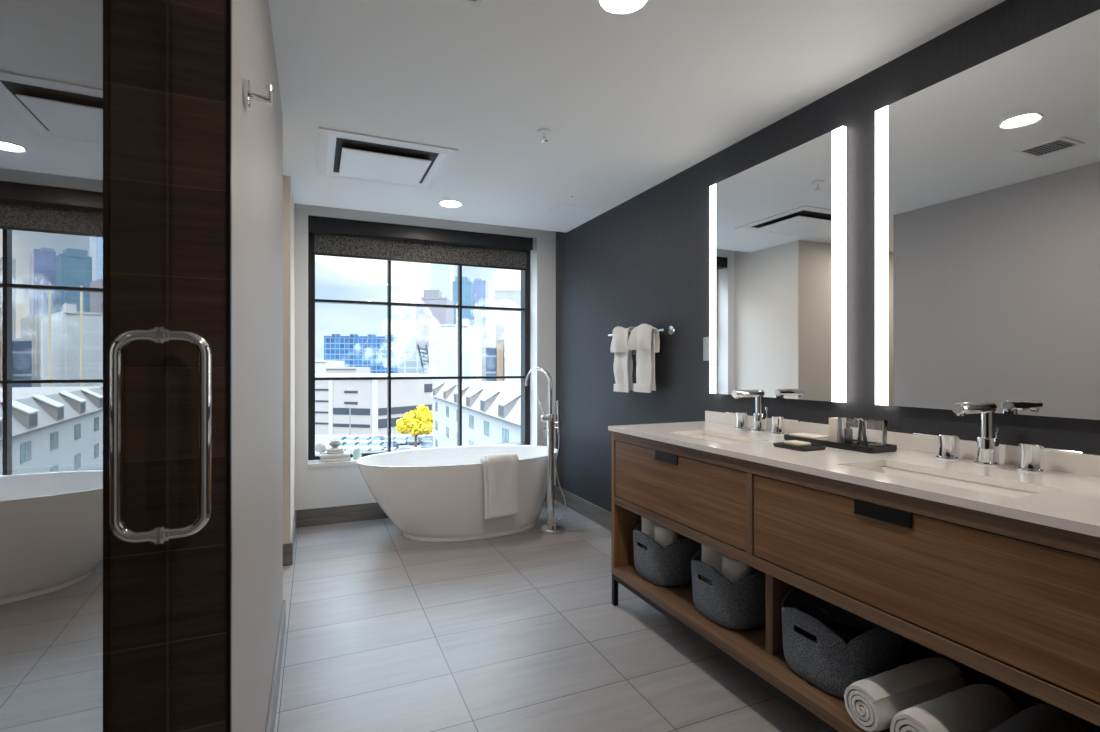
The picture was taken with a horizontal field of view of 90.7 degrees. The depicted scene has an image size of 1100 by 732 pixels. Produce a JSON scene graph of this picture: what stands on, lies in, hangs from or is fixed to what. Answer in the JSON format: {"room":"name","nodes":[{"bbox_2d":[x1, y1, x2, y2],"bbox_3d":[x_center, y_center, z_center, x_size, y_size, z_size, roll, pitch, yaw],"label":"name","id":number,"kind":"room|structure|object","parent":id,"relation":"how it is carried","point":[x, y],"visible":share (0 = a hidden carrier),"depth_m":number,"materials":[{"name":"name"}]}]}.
{"room":"hotel bathroom","nodes":[
{"label":"hotel bathroom","id":0,"kind":"room"},
{"bbox_2d":[0,0,225,731],"bbox_3d":[-1.228,0.028,0.652,1.465,2.385,0.012,0,0,-23],"label":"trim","id":1,"kind":"structure","parent":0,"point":[83,82],"depth_m":0.87,"materials":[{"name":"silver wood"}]},
{"bbox_2d":[232,0,282,731],"bbox_3d":[-0.953,0.028,1.708,0.120,2.385,1.708,0,0,-23],"label":"wall","id":2,"kind":"structure","parent":0,"point":[257,132],"depth_m":1.38,"materials":[{"name":"paint"}]},
{"bbox_2d":[106,0,210,731],"bbox_3d":[-0.478,0.064,0.549,0.135,2.288,0.752,0,0,-23],"label":"shower door","id":3,"kind":"structure","parent":2,"relation":"attached to","point":[162,534],"depth_m":0.86,"materials":[{"name":"clear glass"}]},
{"bbox_2d":[149,325,160,345],"bbox_3d":[-0.614,-0.048,0.845,0.010,0.033,0.033,0,0,-25],"label":"washer","id":4,"kind":"object","parent":3,"relation":"in","point":[154,332],"depth_m":0.84,"materials":[{"name":"silver metal"}]},
{"bbox_2d":[149,524,160,545],"bbox_3d":[-0.614,0.263,0.845,0.010,0.033,0.033,0,0,-25],"label":"washer","id":5,"kind":"object","parent":3,"relation":"in","point":[155,532],"depth_m":0.84,"materials":[{"name":"silver metal"}]},
{"bbox_2d":[160,325,170,345],"bbox_3d":[-0.601,-0.048,0.851,0.010,0.033,0.033,0,0,-25],"label":"washer","id":6,"kind":"object","parent":3,"relation":"in","point":[165,332],"depth_m":0.84,"materials":[{"name":"silver metal"}]},
{"bbox_2d":[160,523,170,544],"bbox_3d":[-0.601,0.263,0.851,0.010,0.033,0.033,0,0,-25],"label":"washer","id":7,"kind":"object","parent":3,"relation":"in","point":[165,530],"depth_m":0.84,"materials":[{"name":"silver metal"}]},
{"bbox_2d":[226,0,231,731],"bbox_3d":[-0.555,0.028,0.941,0.007,2.385,0.016,0,0,-23],"label":"trim","id":8,"kind":"structure","parent":2,"relation":"attached to","point":[228,2],"depth_m":0.93,"materials":[{"name":"black metal"}]},
{"bbox_2d":[243,79,272,109],"bbox_3d":[-0.616,-0.570,1.150,0.054,0.058,0.058,0,0,-23],"label":"robe hook","id":9,"kind":"object","parent":2,"relation":"attached to","point":[248,95],"visible":1,"depth_m":1.14,"materials":[{"name":"silver metal"}]},
{"bbox_2d":[265,600,285,731],"bbox_3d":[-0.950,1.154,1.716,0.132,0.132,1.719,0,0,-23],"label":"baseboard","id":10,"kind":"structure","parent":2,"relation":"attached to","point":[271,715],"depth_m":1.98,"materials":[{"name":"tile"}]},
{"bbox_2d":[283,176,294,543],"bbox_3d":[-2.432,-0.090,3.431,1.465,2.620,0.830,0,0,-23],"label":"wall","id":11,"kind":"structure","parent":0,"point":[288,203],"depth_m":3.33,"materials":[{"name":"paint"}]},
{"bbox_2d":[295,203,555,509],"bbox_3d":[-1.674,-0.125,4.391,3.620,2.690,0.330,0,0,-23],"label":"wall","id":12,"kind":"structure","parent":0,"point":[318,487],"depth_m":4.29,"materials":[{"name":"white paint"}]},
{"bbox_2d":[308,457,357,467],"bbox_3d":[-1.015,0.760,4.594,1.881,0.030,0.202,0,0,-23],"label":"window sill","id":13,"kind":"structure","parent":12,"relation":"attached to","point":[311,463],"depth_m":4.20,"materials":[{"name":"stone"}]},
{"bbox_2d":[319,451,350,461],"bbox_3d":[-1.696,0.715,4.295,0.228,0.058,0.146,0,0,-23],"label":"folded towel","id":14,"kind":"object","parent":13,"relation":"on","point":[324,457],"visible":0.99,"depth_m":4.24,"materials":[{"name":"white fabric"}]},
{"bbox_2d":[315,442,326,452],"bbox_3d":[-1.808,0.642,4.290,0.088,0.084,0.088,0,0,-23],"label":"bath pouf","id":15,"kind":"object","parent":14,"relation":"on","point":[320,447],"visible":0.98,"depth_m":4.26,"materials":[{"name":"white fabric"}]},
{"bbox_2d":[326,446,344,453],"bbox_3d":[-1.697,0.664,4.294,0.136,0.040,0.116,0,0,-23],"label":"folded towel","id":16,"kind":"object","parent":14,"relation":"on","point":[330,450],"visible":1,"depth_m":4.25,"materials":[{"name":"white fabric"}]},
{"bbox_2d":[329,440,340,446],"bbox_3d":[-1.697,0.613,4.294,0.090,0.058,0.090,0,0,-23],"label":"pebble","id":17,"kind":"object","parent":16,"relation":"on","point":[334,443],"visible":1,"depth_m":4.26,"materials":[{"name":"grey stone"}]},
{"bbox_2d":[353,448,361,459],"bbox_3d":[-1.544,0.705,4.355,0.066,0.081,0.066,0,0,-23],"label":"ceramic jar","id":18,"kind":"object","parent":13,"relation":"on","point":[357,452],"visible":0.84,"depth_m":4.33,"materials":[{"name":"teal ceramic"}]},
{"bbox_2d":[308,231,529,459],"bbox_3d":[-1.071,-0.203,4.724,1.881,1.895,0.120,0,0,-23],"label":"window","id":19,"kind":"structure","parent":12,"relation":"in","point":[525,275],"depth_m":4.56,"materials":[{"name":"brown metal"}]},
{"bbox_2d":[308,216,532,270],"bbox_3d":[-1.023,-1.011,4.569,1.840,0.274,0.129,0,0,-23],"label":"roller blind","id":20,"kind":"object","parent":19,"relation":"attached to","point":[337,237],"visible":1,"depth_m":4.53,"materials":[{"name":"black fabric"}]},
{"bbox_2d":[283,485,554,565],"bbox_3d":[-1.446,1.154,3.851,3.608,0.132,0.842,0,0,-23],"label":"baseboard","id":21,"kind":"structure","parent":12,"relation":"attached to","point":[367,511],"depth_m":4.19,"materials":[{"name":"tile"}]},
{"bbox_2d":[274,500,827,731],"bbox_3d":[-0.391,1.250,1.493,3.670,0.060,6.050,0,0,-23],"label":"floor","id":22,"kind":"structure","parent":0,"point":[386,630],"depth_m":2.37,"materials":[{"name":"tile"}]},
{"bbox_2d":[356,445,557,541],"bbox_3d":[-0.659,0.945,4.123,1.542,0.551,0.877,0,0,-23],"label":"bathtub","id":23,"kind":"object","parent":22,"relation":"on","point":[429,494],"visible":0.9,"depth_m":3.76,"materials":[{"name":"ceramic"}]},
{"bbox_2d":[480,452,519,518],"bbox_3d":[-0.352,0.830,3.809,0.269,0.436,0.142,0,0,-30],"label":"bath towel","id":24,"kind":"object","parent":23,"relation":"on","point":[501,470],"visible":1,"depth_m":3.75,"materials":[{"name":"white fabric"}]},
{"bbox_2d":[525,367,565,534],"bbox_3d":[-0.058,0.615,4.044,0.327,1.211,0.160,0,0,33],"label":"tub filler","id":25,"kind":"object","parent":22,"relation":"on","point":[550,528],"visible":1,"depth_m":3.99,"materials":[{"name":"silver metal"}]},
{"bbox_2d":[611,431,1099,731],"bbox_3d":[0.976,0.775,2.019,0.615,0.890,1.930,0,0,-23],"label":"vanity cabinet","id":26,"kind":"object","parent":22,"relation":"on","point":[1014,604],"visible":0.8,"depth_m":1.52,"materials":[{"name":"brown wood"}]},
{"bbox_2d":[633,523,701,586],"bbox_3d":[0.582,0.908,2.655,0.316,0.228,0.316,0,0,-23],"label":"basket","id":27,"kind":"object","parent":26,"relation":"on","point":[670,566],"visible":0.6,"depth_m":2.51,"materials":[{"name":"grey fabric"}]},
{"bbox_2d":[640,517,657,549],"bbox_3d":[0.505,0.873,2.684,0.125,0.284,0.110,0,0,1],"label":"rolled towel","id":28,"kind":"object","parent":27,"relation":"in","point":[648,526],"visible":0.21,"depth_m":2.64,"materials":[{"name":"white fabric"}]},
{"bbox_2d":[654,524,678,548],"bbox_3d":[0.560,0.883,2.572,0.126,0.263,0.121,0,0,-23],"label":"rolled towel","id":29,"kind":"object","parent":27,"relation":"in","point":[664,536],"visible":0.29,"depth_m":2.53,"materials":[{"name":"white fabric"}]},
{"bbox_2d":[691,548,765,629],"bbox_3d":[0.766,0.908,2.244,0.316,0.228,0.316,0,0,-23],"label":"basket","id":30,"kind":"object","parent":26,"relation":"on","point":[741,605],"visible":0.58,"depth_m":2.10,"materials":[{"name":"grey fabric"}]},
{"bbox_2d":[701,544,722,585],"bbox_3d":[0.690,0.873,2.270,0.130,0.281,0.117,0,0,-23],"label":"rolled towel","id":31,"kind":"object","parent":30,"relation":"in","point":[711,557],"visible":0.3,"depth_m":2.23,"materials":[{"name":"white fabric"}]},
{"bbox_2d":[722,554,751,584],"bbox_3d":[0.750,0.884,2.165,0.125,0.264,0.125,0,0,-23],"label":"rolled towel","id":32,"kind":"object","parent":30,"relation":"in","point":[734,570],"visible":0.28,"depth_m":2.11,"materials":[{"name":"white fabric"}]},
{"bbox_2d":[781,588,901,697],"bbox_3d":[0.961,0.908,1.806,0.316,0.228,0.316,0,0,-23],"label":"basket","id":33,"kind":"object","parent":26,"relation":"on","point":[830,664],"visible":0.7,"depth_m":1.70,"materials":[{"name":"grey fabric"}]},
{"bbox_2d":[611,564,1090,731],"bbox_3d":[0.978,1.042,2.020,0.611,0.037,1.930,0,0,-23],"label":"shelf","id":34,"kind":"object","parent":26,"relation":"attached to","point":[747,649],"depth_m":1.93,"materials":[{"name":"brown wood"}]},
{"bbox_2d":[608,411,1099,536],"bbox_3d":[0.981,0.306,2.019,0.635,0.113,1.965,0,0,-23],"label":"countertop","id":35,"kind":"structure","parent":26,"relation":"on","point":[1067,497],"depth_m":1.63,"materials":[{"name":"stone"}]},
{"bbox_2d":[689,435,749,443],"bbox_3d":[0.725,0.347,2.379,0.230,0.032,0.428,0,0,-23],"label":"basin","id":36,"kind":"object","parent":35,"relation":"in","point":[728,439],"depth_m":2.49,"materials":[{"name":"white ceramic"}]},
{"bbox_2d":[725,389,799,434],"bbox_3d":[0.940,0.209,2.538,0.206,0.198,0.456,0,0,-23],"label":"faucet","id":37,"kind":"object","parent":35,"relation":"on","point":[760,419],"visible":0.98,"depth_m":2.54,"materials":[{"name":"silver metal"}]},
{"bbox_2d":[773,442,825,450],"bbox_3d":[0.935,0.301,2.042,0.124,0.013,0.148,0,0,-23],"label":"soap dish","id":38,"kind":"object","parent":35,"relation":"on","point":[813,447],"visible":0.78,"depth_m":2.00,"materials":[{"name":"black plastic"}]},
{"bbox_2d":[784,440,810,446],"bbox_3d":[0.934,0.293,2.056,0.060,0.014,0.080,0,0,-23],"label":"soap bar","id":39,"kind":"object","parent":38,"relation":"in","point":[789,442],"visible":1,"depth_m":2.03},
{"bbox_2d":[784,433,896,452],"bbox_3d":[1.113,0.297,2.115,0.145,0.022,0.395,0,0,-23],"label":"tray","id":40,"kind":"object","parent":35,"relation":"on","point":[877,447],"visible":0.75,"depth_m":2.02,"materials":[{"name":"black plastic"}]},
{"bbox_2d":[788,433,828,440],"bbox_3d":[1.057,0.290,2.216,0.098,0.020,0.137,0,0,-23],"label":"folded cloth","id":41,"kind":"object","parent":40,"relation":"on","point":[804,435],"visible":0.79,"depth_m":2.19,"materials":[{"name":"white fabric"}]},
{"bbox_2d":[829,417,845,442],"bbox_3d":[1.137,0.253,2.151,0.053,0.096,0.038,0,0,-23],"label":"carton","id":42,"kind":"object","parent":40,"relation":"on","point":[833,422],"visible":0.56,"depth_m":2.14,"materials":[{"name":"white cardboard"}]},
{"bbox_2d":[844,422,852,443],"bbox_3d":[1.160,0.259,2.114,0.030,0.083,0.030,0,0,-23],"label":"bottle","id":43,"kind":"object","parent":40,"relation":"on","point":[848,431],"visible":0.95,"depth_m":2.10,"materials":[{"name":"glass"}]},
{"bbox_2d":[838,417,862,445],"bbox_3d":[1.131,0.248,2.047,0.085,0.105,0.085,0,0,-23],"label":"tumbler","id":44,"kind":"object","parent":40,"relation":"on","point":[840,419],"visible":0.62,"depth_m":2.04,"materials":[{"name":"clear glass"}]},
{"bbox_2d":[861,419,887,446],"bbox_3d":[1.182,0.248,1.980,0.085,0.105,0.085,0,0,-23],"label":"tumbler","id":45,"kind":"object","parent":40,"relation":"on","point":[863,421],"visible":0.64,"depth_m":1.97,"materials":[{"name":"clear glass"}]},
{"bbox_2d":[862,467,1038,497],"bbox_3d":[1.093,0.347,1.531,0.230,0.032,0.478,0,0,-23],"label":"basin","id":46,"kind":"object","parent":35,"relation":"in","point":[1007,489],"depth_m":1.58,"materials":[{"name":"white ceramic"}]},
{"bbox_2d":[913,401,1082,473],"bbox_3d":[1.318,0.209,1.674,0.206,0.198,0.456,0,0,-23],"label":"faucet","id":47,"kind":"object","parent":35,"relation":"on","point":[1031,455],"visible":1,"depth_m":1.67,"materials":[{"name":"silver metal"}]},
{"bbox_2d":[844,657,965,731],"bbox_3d":[1.035,0.954,1.585,0.372,0.137,0.140,0,0,-23],"label":"rolled towel","id":48,"kind":"object","parent":26,"relation":"on","point":[872,703],"visible":0.86,"depth_m":1.54,"materials":[{"name":"white fabric"}]},
{"bbox_2d":[890,684,1017,731],"bbox_3d":[1.091,0.956,1.456,0.370,0.132,0.145,0,0,-23],"label":"rolled towel","id":49,"kind":"object","parent":26,"relation":"on","point":[974,707],"visible":0.99,"depth_m":1.42,"materials":[{"name":"white fabric"}]},
{"bbox_2d":[989,704,1086,731],"bbox_3d":[1.167,0.955,1.345,0.367,0.135,0.144,0,0,-23],"label":"rolled towel","id":50,"kind":"object","parent":26,"relation":"on","point":[1039,717],"visible":1,"depth_m":1.37,"materials":[{"name":"fabric"}]},
{"bbox_2d":[268,0,1004,232],"bbox_3d":[-0.391,-1.323,1.493,3.670,0.315,6.050,0,0,-23],"label":"ceiling","id":51,"kind":"structure","parent":0,"point":[628,102],"depth_m":2.20,"materials":[{"name":"paint"}]},
{"bbox_2d":[318,127,457,189],"bbox_3d":[-0.951,-1.150,3.113,0.690,0.030,0.711,0,0,-23],"label":"ceiling vent","id":52,"kind":"object","parent":51,"relation":"in","point":[341,154],"visible":1,"depth_m":3.02,"materials":[{"name":"white plastic"}]},
{"bbox_2d":[439,200,461,206],"bbox_3d":[-0.714,-1.162,3.898,0.160,0.006,0.160,0,0,-23],"label":"recessed light","id":53,"kind":"object","parent":51,"relation":"in","point":[446,203],"visible":1,"depth_m":3.88,"materials":[{"name":"white plastic"}]},
{"bbox_2d":[455,0,482,6],"bbox_3d":[-0.282,-1.161,1.619,0.210,0.008,0.205,0,0,-23],"label":"ceiling vent","id":54,"kind":"object","parent":51,"relation":"in","point":[477,3],"visible":1,"depth_m":1.73,"materials":[{"name":"white plastic"}]},
{"bbox_2d":[537,128,550,141],"bbox_3d":[-0.029,-1.140,2.696,0.072,0.050,0.072,0,0,-23],"label":"sprinkler","id":55,"kind":"object","parent":51,"relation":"attached to","point":[542,131],"visible":1,"depth_m":2.69,"materials":[{"name":"white metal"}]},
{"bbox_2d":[543,196,598,218],"bbox_3d":[0.193,-1.162,4.018,0.321,0.006,0.511,0,0,-23],"label":"access panel","id":56,"kind":"object","parent":51,"relation":"attached to","point":[561,210],"visible":1,"depth_m":4.09,"materials":[{"name":"paint"}]},
{"bbox_2d":[599,0,646,13],"bbox_3d":[0.233,-1.162,1.714,0.160,0.006,0.160,0,0,-23],"label":"recessed light","id":57,"kind":"object","parent":51,"relation":"in","point":[613,6],"visible":1,"depth_m":1.75,"materials":[{"name":"white plastic"}]},
{"bbox_2d":[556,0,1099,511],"bbox_3d":[1.240,-0.125,2.407,0.150,2.690,6.430,0,0,-23],"label":"wall","id":58,"kind":"structure","parent":0,"point":[645,259],"depth_m":3.09,"materials":[{"name":"paint"}]},
{"bbox_2d":[555,485,610,530],"bbox_3d":[1.246,1.154,2.191,0.012,0.132,6.030,0,0,-23],"label":"baseboard","id":59,"kind":"structure","parent":58,"relation":"attached to","point":[600,516],"depth_m":4.39,"materials":[{"name":"tile"}]},
{"bbox_2d":[608,326,674,335],"bbox_3d":[0.591,-0.220,3.613,0.082,0.058,0.679,0,0,-23],"label":"towel bar","id":60,"kind":"object","parent":58,"relation":"attached to","point":[671,330],"visible":0.51,"depth_m":3.33,"materials":[{"name":"silver metal"}]},
{"bbox_2d":[610,326,635,391],"bbox_3d":[0.501,-0.049,3.721,0.132,0.452,0.217,0,0,-23],"label":"hand towel","id":61,"kind":"object","parent":60,"relation":"hanging from","point":[623,361],"visible":0.94,"depth_m":3.68,"materials":[{"name":"white fabric"}]},
{"bbox_2d":[628,324,659,392],"bbox_3d":[0.601,-0.053,3.481,0.129,0.439,0.234,0,0,-23],"label":"hand towel","id":62,"kind":"object","parent":60,"relation":"hanging from","point":[646,343],"visible":0.99,"depth_m":3.42,"materials":[{"name":"white fabric"}]},
{"bbox_2d":[703,337,709,360],"bbox_3d":[0.883,-0.096,3.032,0.008,0.132,0.085,0,0,-23],"label":"wall outlet","id":63,"kind":"object","parent":58,"relation":"attached to","point":[706,340],"visible":0.63,"depth_m":3.04,"materials":[{"name":"grey plastic"}]},
{"bbox_2d":[706,339,709,346],"bbox_3d":[0.881,-0.129,3.030,0.002,0.044,0.040,0,0,-23],"label":"socket","id":64,"kind":"object","parent":63,"relation":"attached to","point":[707,340],"depth_m":3.03,"materials":[{"name":"grey plastic"}]},
{"bbox_2d":[706,351,709,358],"bbox_3d":[0.881,-0.063,3.030,0.002,0.044,0.040,0,0,-23],"label":"socket","id":65,"kind":"object","parent":63,"relation":"attached to","point":[707,352],"depth_m":3.03,"materials":[{"name":"grey plastic"}]},
{"bbox_2d":[710,126,845,401],"bbox_3d":[1.052,-0.417,2.608,0.034,1.132,0.818,0,0,-23],"label":"mirror","id":66,"kind":"object","parent":58,"relation":"attached to","point":[778,224],"visible":1,"depth_m":2.51,"materials":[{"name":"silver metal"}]},
{"bbox_2d":[705,411,1099,476],"bbox_3d":[1.264,0.279,2.141,0.018,0.058,1.963,0,0,-23],"label":"backsplash","id":67,"kind":"structure","parent":58,"relation":"attached to","point":[1086,464],"depth_m":1.92,"materials":[{"name":"stone"}]},
{"bbox_2d":[875,9,1099,419],"bbox_3d":[1.433,-0.417,1.729,0.034,1.132,0.818,0,0,-23],"label":"mirror","id":68,"kind":"object","parent":58,"relation":"attached to","point":[987,175],"visible":1,"depth_m":1.73,"materials":[{"name":"grey mirror"}]},
{"label":"outside","id":69,"kind":"structure","parent":0,"visible":0},
{"bbox_2d":[315,430,432,453],"bbox_3d":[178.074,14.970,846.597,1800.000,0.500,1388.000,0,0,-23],"label":"ground","id":70,"kind":"structure","parent":69,"point":[316,442],"depth_m":100.66,"materials":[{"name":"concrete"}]},
{"bbox_2d":[315,360,343,373],"bbox_3d":[-71.915,6.463,177.350,9.526,16.515,15.531,0,0,-23],"label":"building","id":71,"kind":"structure","parent":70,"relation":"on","point":[320,365],"depth_m":169.98,"materials":[{"name":"concrete"}]},
{"bbox_2d":[333,436,346,440],"bbox_3d":[-39.594,13.990,103.025,3.404,1.460,4.799,0,0,-23],"label":"car","id":72,"kind":"object","parent":70,"relation":"on","point":[340,438],"visible":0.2,"depth_m":101.67,"materials":[{"name":"white metal"}]},
{"bbox_2d":[326,367,369,373],"bbox_3d":[-57.660,7.534,155.850,12.485,14.372,14.577,0,0,-23],"label":"block","id":73,"kind":"object","parent":70,"relation":"on","point":[329,370],"visible":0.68,"depth_m":150.01,"materials":[{"name":"concrete"}]},
{"bbox_2d":[345,405,350,435],"bbox_3d":[-38.705,11.136,104.008,1.017,7.169,0.572,0,0,-23],"label":"street lamp","id":74,"kind":"object","parent":70,"relation":"on","point":[345,405],"visible":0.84,"depth_m":103.98,"materials":[{"name":"white metal"}]},
{"bbox_2d":[344,441,358,448],"bbox_3d":[-34.696,13.990,96.025,3.401,1.460,4.799,0,0,-23],"label":"car","id":75,"kind":"object","parent":70,"relation":"on","point":[351,444],"visible":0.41,"depth_m":94.51,"materials":[{"name":"white metal"}]},
{"bbox_2d":[345,436,358,441],"bbox_3d":[-37.226,13.990,103.025,3.388,1.460,4.800,0,0,-23],"label":"car","id":76,"kind":"object","parent":70,"relation":"on","point":[349,438],"visible":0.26,"depth_m":101.67,"materials":[{"name":"white metal"}]},
{"bbox_2d":[324,334,399,373],"bbox_3d":[-108.744,-1.503,318.532,44.140,32.446,37.466,0,0,-23],"label":"office block","id":77,"kind":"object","parent":70,"relation":"on","point":[355,350],"visible":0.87,"depth_m":304.29,"materials":[{"name":"blue glass"}]},
{"bbox_2d":[357,441,371,447],"bbox_3d":[-32.489,13.990,96.025,3.367,1.460,4.800,0,0,-23],"label":"car","id":78,"kind":"object","parent":70,"relation":"on","point":[363,444],"visible":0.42,"depth_m":94.54,"materials":[{"name":"white metal"}]},
{"bbox_2d":[358,436,371,441],"bbox_3d":[-34.858,13.990,103.025,3.381,1.460,4.800,0,0,-23],"label":"car","id":79,"kind":"object","parent":70,"relation":"on","point":[362,438],"visible":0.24,"depth_m":101.67,"materials":[{"name":"white metal"}]},
{"bbox_2d":[315,435,432,440],"bbox_3d":[-35.557,14.220,107.542,25.517,1.000,12.055,0,0,-23],"label":"wall","id":80,"kind":"structure","parent":70,"relation":"on","point":[317,437],"depth_m":107.00,"materials":[{"name":"concrete"}]},
{"bbox_2d":[315,374,433,434],"bbox_3d":[-42.842,8.397,128.645,27.359,12.645,36.293,0,0,-23],"label":"building","id":81,"kind":"structure","parent":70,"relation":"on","point":[367,399],"depth_m":114.23,"materials":[{"name":"concrete"}]},
{"bbox_2d":[369,441,383,448],"bbox_3d":[-30.281,13.990,96.025,3.473,1.460,4.796,0,0,-23],"label":"car","id":82,"kind":"object","parent":70,"relation":"on","point":[376,444],"visible":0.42,"depth_m":94.47,"materials":[{"name":"white metal"}]},
{"bbox_2d":[371,448,383,450],"bbox_3d":[-27.758,13.990,88.025,3.459,1.460,4.797,0,0,-23],"label":"car","id":83,"kind":"object","parent":70,"relation":"on","point":[373,449],"visible":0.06,"depth_m":86.75,"materials":[{"name":"white metal"}]},
{"bbox_2d":[371,436,384,441],"bbox_3d":[-32.490,13.990,103.025,3.361,1.460,4.800,0,0,-23],"label":"car","id":84,"kind":"object","parent":70,"relation":"on","point":[375,438],"visible":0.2,"depth_m":101.65,"materials":[{"name":"white metal"}]},
{"bbox_2d":[383,436,396,442],"bbox_3d":[-30.122,13.990,103.025,3.388,1.460,4.800,0,0,-23],"label":"car","id":85,"kind":"object","parent":70,"relation":"on","point":[393,438],"visible":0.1,"depth_m":101.67,"materials":[{"name":"white metal"}]},
{"bbox_2d":[382,441,399,448],"bbox_3d":[-28.074,13.990,96.025,3.425,1.460,4.799,0,0,-23],"label":"car","id":86,"kind":"object","parent":70,"relation":"on","point":[394,444],"visible":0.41,"depth_m":94.70,"materials":[{"name":"white metal"}]},
{"bbox_2d":[396,436,409,444],"bbox_3d":[-27.754,13.990,103.025,3.363,1.460,4.800,0,0,-23],"label":"car","id":87,"kind":"object","parent":70,"relation":"on","point":[401,439],"visible":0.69,"depth_m":101.35,"materials":[{"name":"silver metal"}]},
{"bbox_2d":[398,350,428,374],"bbox_3d":[-64.144,3.741,262.350,20.607,21.957,27.785,0,0,-23],"label":"block","id":88,"kind":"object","parent":70,"relation":"on","point":[409,362],"visible":0.5,"depth_m":250.00,"materials":[{"name":"concrete"}]},
{"bbox_2d":[396,404,432,447],"bbox_3d":[-23.701,10.749,95.843,6.714,7.962,4.693,0,0,-23],"label":"autumn tree","id":89,"kind":"object","parent":70,"relation":"on","point":[419,421],"visible":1,"depth_m":94.86,"materials":[{"name":"yellow plant"}]},
{"bbox_2d":[408,436,422,444],"bbox_3d":[-25.385,13.990,103.025,3.484,1.460,4.796,0,0,-23],"label":"car","id":90,"kind":"object","parent":70,"relation":"on","point":[412,439],"visible":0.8,"depth_m":101.35,"materials":[{"name":"white metal"}]},
{"bbox_2d":[417,345,428,373],"bbox_3d":[-54.154,2.784,235.002,6.107,23.873,2.999,0,0,-23],"label":"stair tower","id":91,"kind":"structure","parent":70,"relation":"on","point":[426,349],"depth_m":234.68,"materials":[{"name":"grey metal"}]},
{"bbox_2d":[420,441,432,447],"bbox_3d":[-21.453,13.990,96.025,3.455,1.460,4.797,0,0,-23],"label":"car","id":92,"kind":"object","parent":70,"relation":"on","point":[425,444],"visible":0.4,"depth_m":94.40,"materials":[{"name":"white metal"}]},
{"bbox_2d":[421,436,432,443],"bbox_3d":[-23.017,13.990,103.025,3.426,1.460,4.799,0,0,-23],"label":"car","id":93,"kind":"object","parent":70,"relation":"on","point":[425,438],"visible":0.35,"depth_m":101.50,"materials":[{"name":"white metal"}]},
{"bbox_2d":[416,290,453,350],"bbox_3d":[-93.719,-22.884,444.850,34.543,75.209,37.550,0,0,-23],"label":"block","id":94,"kind":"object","parent":70,"relation":"on","point":[425,316],"visible":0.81,"depth_m":429.95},
{"bbox_2d":[424,290,441,296],"bbox_3d":[-93.977,-56.739,436.000,12.000,7.500,12.000,0,0,0],"label":"plant","id":95,"kind":"object","parent":94,"relation":"on","point":[427,293],"depth_m":429.95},
{"bbox_2d":[431,264,453,299],"bbox_3d":[-140.978,-60.709,714.850,34.493,150.857,37.528,0,0,-23],"label":"office tower","id":96,"kind":"structure","parent":70,"relation":"on","point":[442,276],"depth_m":699.93,"materials":[{"name":"white"}]},
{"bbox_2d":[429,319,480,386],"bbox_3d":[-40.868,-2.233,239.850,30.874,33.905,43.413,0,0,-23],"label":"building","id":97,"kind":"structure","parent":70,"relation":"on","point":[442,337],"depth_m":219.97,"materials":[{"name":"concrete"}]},
{"bbox_2d":[456,304,456,381],"bbox_3d":[-15.395,2.229,90.000,0.400,24.983,0.400,0,0,-23],"label":"mast","id":98,"kind":"object","parent":70,"relation":"on","point":[456,304],"visible":0.31,"depth_m":89.86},
{"bbox_2d":[452,277,473,326],"bbox_3d":[-97.388,-41.937,612.850,29.189,113.315,32.249,0,0,-23],"label":"office tower","id":99,"kind":"structure","parent":70,"relation":"on","point":[467,285],"depth_m":600.00,"materials":[{"name":"blue glass"}]},
{"bbox_2d":[430,381,520,446],"bbox_3d":[-1.980,8.520,62.234,17.741,12.400,53.382,0,0,-23],"label":"building","id":100,"kind":"structure","parent":70,"relation":"on","point":[491,410],"depth_m":58.22,"materials":[{"name":"white stone"}]},
{"bbox_2d":[475,304,476,381],"bbox_3d":[-20.416,-1.192,150.000,0.560,31.825,0.560,0,0,-23],"label":"mast","id":101,"kind":"object","parent":70,"relation":"on","point":[475,304],"visible":0.65,"depth_m":149.86,"materials":[{"name":"white"}]},
{"bbox_2d":[473,279,487,328],"bbox_3d":[-82.987,-44.079,651.850,22.623,117.598,27.913,0,0,-23],"label":"office tower","id":102,"kind":"structure","parent":70,"relation":"on","point":[480,286],"depth_m":639.95,"materials":[{"name":"blue glass"}]},
{"bbox_2d":[477,328,491,380],"bbox_3d":[-36.417,-2.184,289.850,19.473,33.809,31.020,0,0,-23],"label":"building","id":103,"kind":"structure","parent":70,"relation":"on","point":[486,335],"depth_m":274.97,"materials":[{"name":"concrete"}]},
{"bbox_2d":[486,346,495,380],"bbox_3d":[-21.703,3.729,209.850,11.447,21.981,20.089,0,0,-23],"label":"annex","id":104,"kind":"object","parent":70,"relation":"on","point":[490,350],"visible":0.5,"depth_m":200.00,"materials":[{"name":"glass"}]},
{"bbox_2d":[496,339,503,380],"bbox_3d":[-18.025,2.540,203.350,8.399,24.360,15.042,0,0,-23],"label":"building","id":105,"kind":"structure","parent":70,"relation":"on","point":[499,342],"depth_m":195.99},
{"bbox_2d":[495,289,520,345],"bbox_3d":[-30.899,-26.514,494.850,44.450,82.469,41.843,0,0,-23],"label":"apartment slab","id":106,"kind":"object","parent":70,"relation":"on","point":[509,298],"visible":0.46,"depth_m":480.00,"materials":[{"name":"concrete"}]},
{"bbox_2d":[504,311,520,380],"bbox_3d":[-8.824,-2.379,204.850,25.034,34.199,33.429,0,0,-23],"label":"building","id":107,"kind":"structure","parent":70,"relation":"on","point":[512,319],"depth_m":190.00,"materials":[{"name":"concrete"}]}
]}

